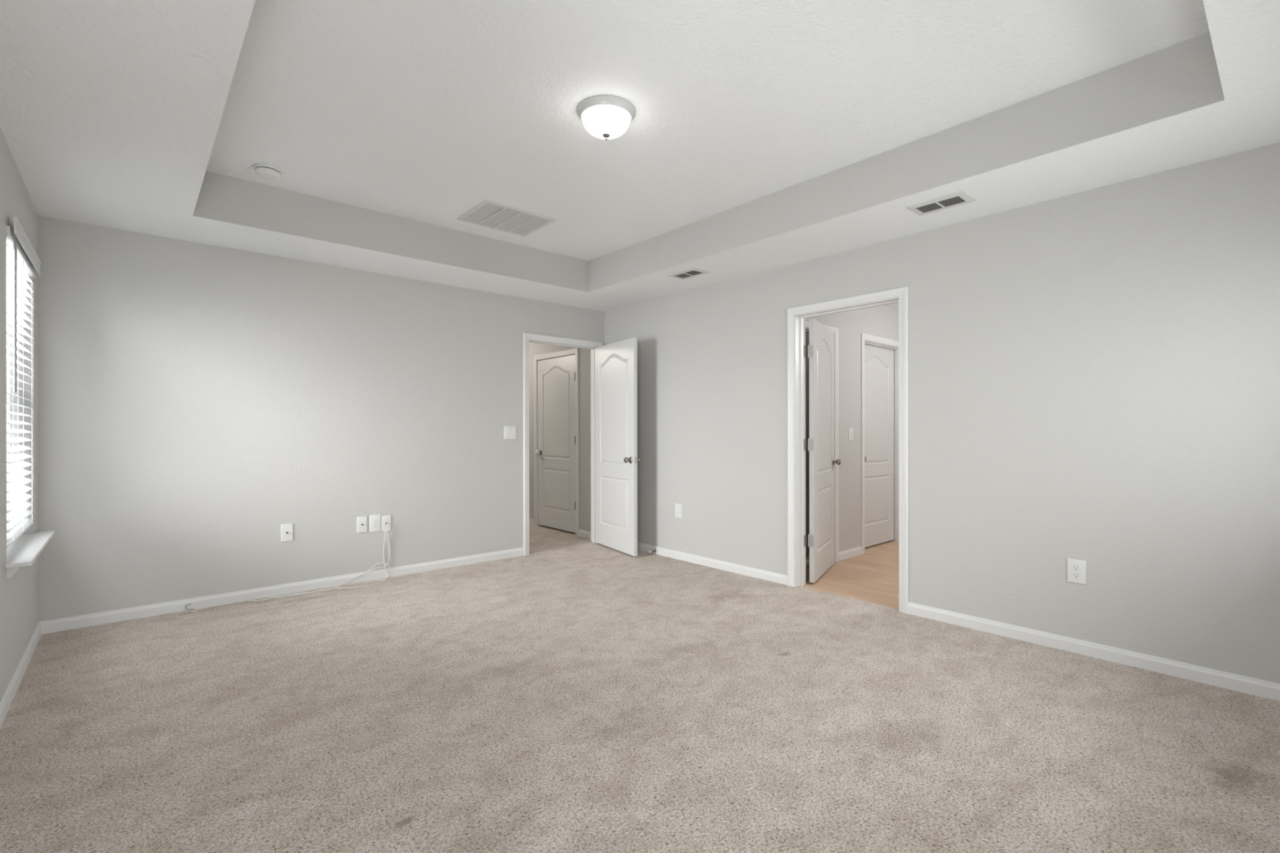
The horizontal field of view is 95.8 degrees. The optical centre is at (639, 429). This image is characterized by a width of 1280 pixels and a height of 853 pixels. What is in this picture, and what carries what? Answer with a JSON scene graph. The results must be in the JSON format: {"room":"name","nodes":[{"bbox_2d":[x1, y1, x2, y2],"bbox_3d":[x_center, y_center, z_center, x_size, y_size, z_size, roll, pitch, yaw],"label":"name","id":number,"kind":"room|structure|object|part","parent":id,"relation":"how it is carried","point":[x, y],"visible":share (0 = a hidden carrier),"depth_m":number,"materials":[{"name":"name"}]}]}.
{"room":"empty bedroom","nodes":[
{"label":"empty bedroom","id":0,"kind":"room"},
{"bbox_2d":[0,128,38,701],"bbox_3d":[-1.809,-0.230,1.331,0.150,2.840,5.308,0,0,-41],"label":"wall","id":1,"kind":"structure","parent":0,"point":[19,593],"depth_m":2.74,"materials":[{"name":"paint"}]},
{"bbox_2d":[0,622,41,728],"bbox_3d":[-1.746,1.153,1.385,0.012,0.073,5.308,0,0,-41],"label":"baseboard","id":2,"kind":"structure","parent":1,"relation":"attached to","point":[8,696],"depth_m":2.69,"materials":[{"name":"white paint"}]},
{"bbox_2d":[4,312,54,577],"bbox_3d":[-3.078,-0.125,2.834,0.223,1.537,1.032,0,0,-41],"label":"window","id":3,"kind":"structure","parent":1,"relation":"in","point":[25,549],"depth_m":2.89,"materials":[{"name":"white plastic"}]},
{"bbox_3d":[-3.128,0.180,2.790,0.024,0.719,0.872,0,0,-41],"label":"sash","id":4,"kind":"part","parent":3,"relation":"part of","materials":[{"name":"white plastic"}]},
{"bbox_3d":[-3.139,-0.159,2.781,0.060,1.468,0.942,0,0,-41],"label":"frame","id":5,"kind":"part","parent":3,"relation":"part of","materials":[{"name":"white plastic"}]},
{"bbox_2d":[6,216,41,548],"bbox_3d":[-3.058,-0.190,2.849,0.079,1.482,0.922,0,0,-41],"label":"window blind","id":6,"kind":"object","parent":3,"relation":"attached to","point":[23,262],"visible":0.8,"depth_m":2.81,"materials":[{"name":"white plastic"}]},
{"bbox_3d":[-2.849,-0.171,2.595,0.053,1.345,0.002,0,0,-41],"label":"ladder cord","id":7,"kind":"part","parent":6,"relation":"part of","materials":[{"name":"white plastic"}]},
{"bbox_3d":[-3.067,-0.171,2.843,0.053,1.345,0.002,0,0,-41],"label":"ladder cord","id":8,"kind":"part","parent":6,"relation":"part of","materials":[{"name":"white fabric"}]},
{"bbox_3d":[-3.067,0.528,2.843,0.041,0.047,0.918,0,0,-41],"label":"rail","id":9,"kind":"part","parent":6,"relation":"part of","materials":[{"name":"white plastic"}]},
{"bbox_3d":[-3.286,-0.171,3.092,0.053,1.345,0.002,0,0,-41],"label":"ladder cord","id":10,"kind":"part","parent":6,"relation":"part of","materials":[{"name":"white fabric"}]},
{"bbox_3d":[-3.054,0.585,2.854,0.163,0.020,1.032,0,0,-41],"label":"sill","id":11,"kind":"part","parent":3,"relation":"part of","materials":[{"name":"white paint"}]},
{"bbox_2d":[38,215,604,622],"bbox_3d":[-2.035,-0.225,4.744,4.322,2.850,0.115,0,0,-41],"label":"wall","id":12,"kind":"structure","parent":0,"point":[197,401],"depth_m":4.07,"materials":[{"name":"paint"}]},
{"bbox_2d":[39,547,524,634],"bbox_3d":[-1.935,1.153,4.746,4.172,0.073,0.012,0,0,-41],"label":"baseboard","id":13,"kind":"structure","parent":12,"relation":"attached to","point":[142,611],"depth_m":4.05,"materials":[{"name":"white paint"}]},
{"bbox_2d":[280,523,293,542],"bbox_3d":[-2.559,0.747,4.195,0.076,0.127,0.015,0,0,-41],"label":"cable plate","id":14,"kind":"object","parent":12,"relation":"attached to","point":[286,530],"visible":1,"depth_m":4.20,"materials":[{"name":"white plastic"}]},
{"bbox_2d":[356,515,367,533],"bbox_3d":[-2.176,0.744,4.533,0.073,0.124,0.015,0,0,-41],"label":"cable plate","id":15,"kind":"object","parent":12,"relation":"attached to","point":[362,522],"visible":1,"depth_m":4.53,"materials":[{"name":"white plastic"}]},
{"bbox_2d":[369,514,380,532],"bbox_3d":[-2.104,0.744,4.601,0.082,0.133,0.008,0,0,-41],"label":"electrical outlet","id":16,"kind":"object","parent":12,"relation":"attached to","point":[375,520],"visible":1,"depth_m":4.60,"materials":[{"name":"white plastic"}]},
{"bbox_2d":[381,515,391,531],"bbox_3d":[-2.039,0.753,4.653,0.073,0.124,0.015,0,0,-41],"label":"cable plate","id":17,"kind":"object","parent":12,"relation":"attached to","point":[384,519],"visible":1,"depth_m":4.65,"materials":[{"name":"white plastic"}]},
{"bbox_2d":[190,522,390,612],"bbox_3d":[-2.445,0.969,4.188,1.282,0.444,0.167,0,0,-41],"label":"cable","id":18,"kind":"object","parent":17,"relation":"hanging from","point":[387,523],"visible":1,"depth_m":4.36,"materials":[{"name":"white plastic"}]},
{"bbox_2d":[504,426,515,439],"bbox_3d":[-1.205,0.026,5.387,0.122,0.122,0.017,0,0,-41],"label":"light switch","id":19,"kind":"object","parent":12,"relation":"attached to","point":[509,431],"visible":1,"depth_m":5.39,"materials":[{"name":"white plastic"}]},
{"bbox_2d":[523,332,602,555],"bbox_3d":[-0.791,0.134,5.839,0.940,2.109,0.150,0,0,-41],"label":"door frame","id":20,"kind":"structure","parent":12,"relation":"attached to","point":[527,337],"depth_m":5.51,"materials":[{"name":"white paint"}]},
{"bbox_2d":[595,337,640,555],"bbox_3d":[-0.247,0.159,5.698,0.163,2.022,0.819,0,0,-31],"label":"door","id":21,"kind":"structure","parent":12,"relation":"in","point":[616,459],"depth_m":5.63,"materials":[{"name":"white paint"}]},
{"bbox_3d":[-0.115,0.282,5.382,0.064,0.066,0.066,0,0,-31],"label":"knob","id":22,"kind":"part","parent":21,"relation":"part of","materials":[{"name":"silver metal"}]},
{"bbox_2d":[0,524,1279,852],"bbox_3d":[0.059,1.217,5.047,7.843,0.060,8.700,0,0,-41],"label":"floor","id":23,"kind":"structure","parent":0,"point":[573,694],"depth_m":2.29,"materials":[{"name":"beige carpet"}]},
{"bbox_2d":[0,0,1279,311],"bbox_3d":[1.112,-1.455,3.877,7.803,0.401,5.548,0,0,-41],"label":"ceiling","id":24,"kind":"structure","parent":0,"point":[762,135],"depth_m":2.67,"materials":[{"name":"paint"}]},
{"bbox_2d":[253,163,281,179],"bbox_3d":[-2.182,-1.506,3.390,0.140,0.048,0.140,0,0,-41],"label":"smoke detector","id":25,"kind":"object","parent":24,"relation":"attached to","point":[268,171],"visible":1,"depth_m":3.35,"materials":[{"name":"white plastic"}]},
{"bbox_2d":[457,200,555,236],"bbox_3d":[-0.969,-1.526,4.208,0.554,0.012,0.461,0,0,-41],"label":"ceiling vent","id":26,"kind":"object","parent":24,"relation":"in","point":[488,214],"visible":1,"depth_m":4.19,"materials":[{"name":"metal"}]},
{"bbox_2d":[577,95,635,140],"bbox_3d":[-0.163,-1.465,2.790,0.281,0.136,0.281,0,0,-41],"label":"ceiling light","id":27,"kind":"object","parent":24,"relation":"attached to","point":[606,117],"visible":1,"depth_m":2.71,"materials":[{"name":"white glass"}]},
{"bbox_3d":[-0.163,-1.463,2.790,0.232,0.084,0.232,0,0,-41],"label":"lamp shade","id":28,"kind":"part","parent":27,"relation":"part of","materials":[{"name":"white glass"}]},
{"bbox_2d":[666,267,710,279],"bbox_3d":[0.387,-1.248,4.641,0.198,0.010,0.300,0,0,-41],"label":"ceiling vent","id":29,"kind":"object","parent":24,"relation":"in","point":[692,272],"visible":1,"depth_m":4.62,"materials":[{"name":"metal"}]},
{"bbox_2d":[905,190,976,216],"bbox_3d":[1.666,-1.250,3.210,0.198,0.010,0.300,0,0,-41],"label":"ceiling vent","id":30,"kind":"object","parent":24,"relation":"in","point":[957,198],"visible":1,"depth_m":3.19,"materials":[{"name":"metal"}]},
{"bbox_2d":[805,333,809,551],"bbox_3d":[1.834,-0.005,6.395,3.395,2.500,1.425,0,0,-41],"label":"wall","id":31,"kind":"structure","parent":0,"point":[807,548],"depth_m":5.64,"materials":[{"name":"paint"}]},
{"bbox_2d":[805,305,898,551],"bbox_3d":[2.343,-0.026,5.817,3.395,2.560,0.115,0,0,-41],"label":"wall","id":32,"kind":"structure","parent":0,"point":[882,321],"depth_m":5.43,"materials":[{"name":"paint"}]},
{"bbox_2d":[805,320,838,561],"bbox_3d":[1.451,0.133,5.020,0.818,2.113,0.132,0,0,-41],"label":"door frame","id":33,"kind":"structure","parent":32,"relation":"attached to","point":[835,330],"depth_m":5.22,"materials":[{"name":"white paint"}]},
{"bbox_2d":[807,318,840,582],"bbox_3d":[1.509,0.160,4.777,0.163,2.030,0.781,0,0,30],"label":"door","id":34,"kind":"structure","parent":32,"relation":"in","point":[820,348],"depth_m":4.65,"materials":[{"name":"white paint"}]},
{"bbox_3d":[1.711,0.280,5.029,0.064,0.066,0.066,0,0,30],"label":"knob","id":35,"kind":"part","parent":34,"relation":"part of","materials":[{"name":"silver metal"}]},
{"bbox_2d":[838,546,862,560],"bbox_3d":[2.691,1.151,6.037,2.385,0.073,0.012,0,0,-41],"label":"baseboard","id":36,"kind":"structure","parent":32,"relation":"attached to","point":[854,552],"depth_m":5.38,"materials":[{"name":"white paint"}]},
{"bbox_2d":[848,427,853,440],"bbox_3d":[1.976,0.042,5.406,0.074,0.118,0.017,0,0,-41],"label":"light switch","id":37,"kind":"object","parent":32,"relation":"attached to","point":[850,429],"visible":1,"depth_m":5.40,"materials":[{"name":"white plastic"}]},
{"bbox_2d":[864,343,894,547],"bbox_3d":[2.423,0.160,5.899,0.804,2.025,0.099,0,0,-41],"label":"door","id":38,"kind":"structure","parent":32,"relation":"in","point":[879,397],"depth_m":5.96,"materials":[{"name":"white paint"}]},
{"bbox_2d":[860,333,898,554],"bbox_3d":[2.435,0.132,5.886,0.936,2.113,0.132,0,0,-41],"label":"door frame","id":39,"kind":"structure","parent":32,"relation":"attached to","point":[866,339],"depth_m":5.86,"materials":[{"name":"white paint"}]},
{"bbox_2d":[528,142,1279,684],"bbox_3d":[0.405,-0.228,5.346,0.136,2.850,8.710,0,0,-41],"label":"wall","id":40,"kind":"structure","parent":0,"point":[1094,375],"depth_m":3.15,"materials":[{"name":"paint"}]},
{"bbox_2d":[534,354,575,533],"bbox_3d":[-1.005,0.159,6.821,0.108,2.015,0.819,0,0,-41],"label":"door","id":41,"kind":"structure","parent":40,"relation":"in","point":[556,451],"depth_m":6.83,"materials":[{"name":"white paint"}]},
{"bbox_3d":[-1.255,0.276,7.063,0.054,0.073,0.073,0,0,-41],"label":"knob","id":42,"kind":"part","parent":41,"relation":"part of","materials":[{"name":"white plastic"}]},
{"bbox_2d":[533,347,578,536],"bbox_3d":[-0.951,0.134,6.873,0.154,2.109,0.944,0,0,-41],"label":"door frame","id":43,"kind":"structure","parent":40,"relation":"attached to","point":[574,351],"depth_m":6.89,"materials":[{"name":"white paint"}]},
{"bbox_2d":[528,518,591,538],"bbox_3d":[-1.458,1.153,7.351,0.012,0.073,3.037,0,0,-41],"label":"baseboard","id":44,"kind":"structure","parent":40,"relation":"attached to","point":[585,534],"depth_m":6.41,"materials":[{"name":"white paint"}]},
{"bbox_2d":[675,503,681,518],"bbox_3d":[0.348,0.743,5.302,0.008,0.127,0.080,0,0,-41],"label":"electrical outlet","id":45,"kind":"object","parent":40,"relation":"attached to","point":[677,506],"visible":1,"depth_m":5.29,"materials":[{"name":"white plastic"}]},
{"bbox_2d":[786,286,908,613],"bbox_3d":[1.484,0.133,4.121,0.171,2.113,0.908,0,0,-41],"label":"door frame","id":46,"kind":"structure","parent":40,"relation":"attached to","point":[796,316],"depth_m":4.37,"materials":[{"name":"white paint"}]},
{"bbox_3d":[1.270,0.116,4.452,0.036,0.089,0.003,0,0,-41],"label":"hinge plate","id":47,"kind":"part","parent":46,"relation":"part of","materials":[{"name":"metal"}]},
{"bbox_3d":[1.269,-0.604,4.452,0.036,0.089,0.003,0,0,-41],"label":"hinge plate","id":48,"kind":"part","parent":46,"relation":"part of","materials":[{"name":"metal"}]},
{"bbox_3d":[1.271,0.856,4.452,0.036,0.089,0.003,0,0,-41],"label":"hinge plate","id":49,"kind":"part","parent":46,"relation":"part of","materials":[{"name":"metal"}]},
{"bbox_2d":[637,542,1279,701],"bbox_3d":[1.376,1.149,4.133,0.012,0.073,5.308,0,0,-41],"label":"baseboard","id":50,"kind":"structure","parent":40,"relation":"attached to","point":[1255,686],"depth_m":3.09,"materials":[{"name":"white paint"}]},
{"bbox_2d":[1066,558,1085,584],"bbox_3d":[2.315,0.752,3.069,0.008,0.124,0.080,0,0,-41],"label":"electrical outlet","id":51,"kind":"object","parent":40,"relation":"attached to","point":[1076,568],"visible":1,"depth_m":3.07,"materials":[{"name":"white plastic"}]},
{"bbox_2d":[1072,572,1079,578],"bbox_3d":[2.314,0.773,3.067,0.004,0.029,0.034,0,0,-41],"label":"receptacle","id":52,"kind":"object","parent":51,"relation":"attached to","point":[1075,575],"depth_m":3.07,"materials":[{"name":"white plastic"}]},
{"bbox_2d":[1072,564,1079,570],"bbox_3d":[2.314,0.732,3.067,0.004,0.029,0.034,0,0,-41],"label":"receptacle","id":53,"kind":"object","parent":51,"relation":"attached to","point":[1075,567],"depth_m":3.07,"materials":[{"name":"white plastic"}]}
]}

